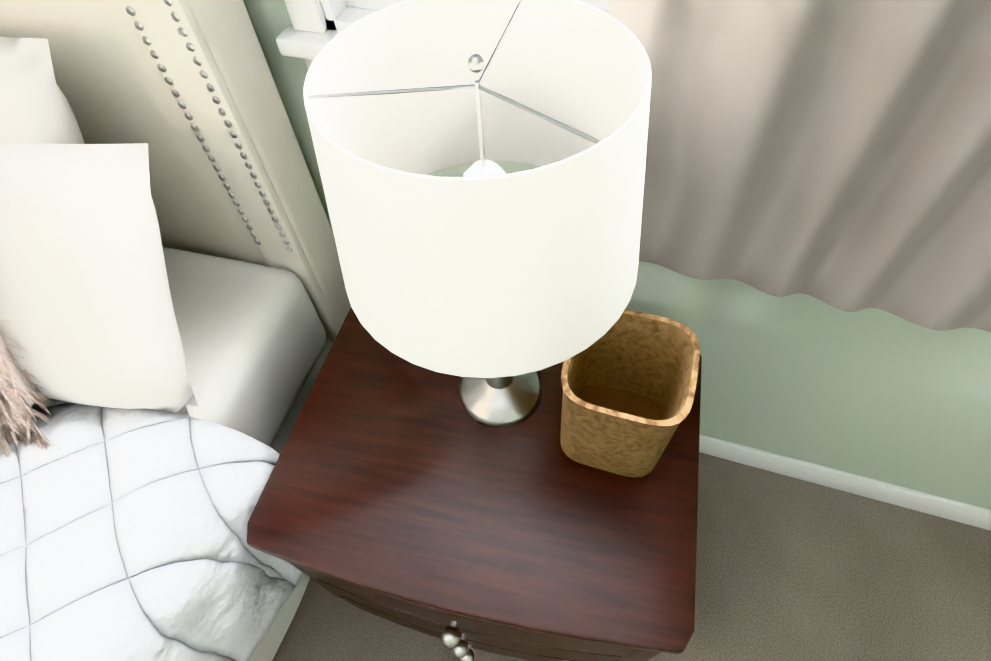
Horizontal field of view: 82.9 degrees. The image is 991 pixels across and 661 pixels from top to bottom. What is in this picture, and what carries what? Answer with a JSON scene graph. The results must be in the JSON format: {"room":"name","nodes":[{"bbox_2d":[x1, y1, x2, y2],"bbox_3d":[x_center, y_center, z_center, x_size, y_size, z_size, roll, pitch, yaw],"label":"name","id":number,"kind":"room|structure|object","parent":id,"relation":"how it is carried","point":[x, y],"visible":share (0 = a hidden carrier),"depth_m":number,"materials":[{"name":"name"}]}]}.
{"room":"bedroom","nodes":[
{"label":"bedroom","id":0,"kind":"room"},
{"bbox_2d":[243,0,990,509],"bbox_3d":[-0.561,-0.717,1.022,5.820,2.440,0.220,14,56,12],"label":"wall","id":1,"kind":"structure","parent":0,"point":[881,396],"depth_m":1.24,"materials":[{"name":"green paint"}]},
{"bbox_2d":[276,0,608,70],"bbox_3d":[0.163,-0.759,0.500,1.090,1.215,0.268,14,56,12],"label":"casement window","id":2,"kind":"structure","parent":1,"relation":"in","point":[312,31],"depth_m":0.94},
{"bbox_2d":[608,0,990,331],"bbox_3d":[0.288,-0.552,0.451,1.517,1.447,0.126,14,56,12],"label":"curtains","id":3,"kind":"object","parent":1,"relation":"attached to","point":[836,154],"visible":0.92,"depth_m":0.75,"materials":[{"name":"beige fabric"}]},
{"bbox_2d":[699,434,990,530],"bbox_3d":[-0.651,0.029,1.936,5.600,0.095,0.014,14,56,12],"label":"baseboard","id":4,"kind":"structure","parent":1,"relation":"attached to","point":[942,507],"depth_m":1.52,"materials":[{"name":"white wood"}]},
{"bbox_2d":[272,452,990,660],"bbox_3d":[-1.485,2.196,0.568,6.040,0.120,5.840,14,56,12],"label":"floor","id":5,"kind":"structure","parent":0,"point":[788,568],"depth_m":1.46,"materials":[{"name":"carpet"}]},
{"bbox_2d":[0,0,350,660],"bbox_3d":[-1.614,0.814,0.577,2.856,1.480,3.221,14,56,12],"label":"bed","id":6,"kind":"object","parent":5,"relation":"on","point":[175,305],"visible":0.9,"depth_m":0.92,"materials":[{"name":"white fabric"}]},
{"bbox_2d":[247,307,701,660],"bbox_3d":[-0.003,0.416,1.275,0.740,0.665,0.593,9,56,10],"label":"nightstand","id":7,"kind":"object","parent":5,"relation":"on","point":[401,491],"visible":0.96,"depth_m":0.95,"materials":[{"name":"brown wood"}]},
{"bbox_2d":[304,0,650,426],"bbox_3d":[-0.005,-0.078,0.813,0.400,0.658,0.400,14,56,12],"label":"light","id":8,"kind":"object","parent":7,"relation":"on","point":[494,286],"visible":1,"depth_m":0.62,"materials":[{"name":"white fabric"}]},
{"bbox_2d":[560,309,699,477],"bbox_3d":[0.203,0.116,0.917,0.188,0.245,0.188,14,56,12],"label":"wastebasket","id":9,"kind":"object","parent":7,"relation":"on","point":[629,380],"visible":0.94,"depth_m":0.89,"materials":[{"name":"brown wood"}]}
]}

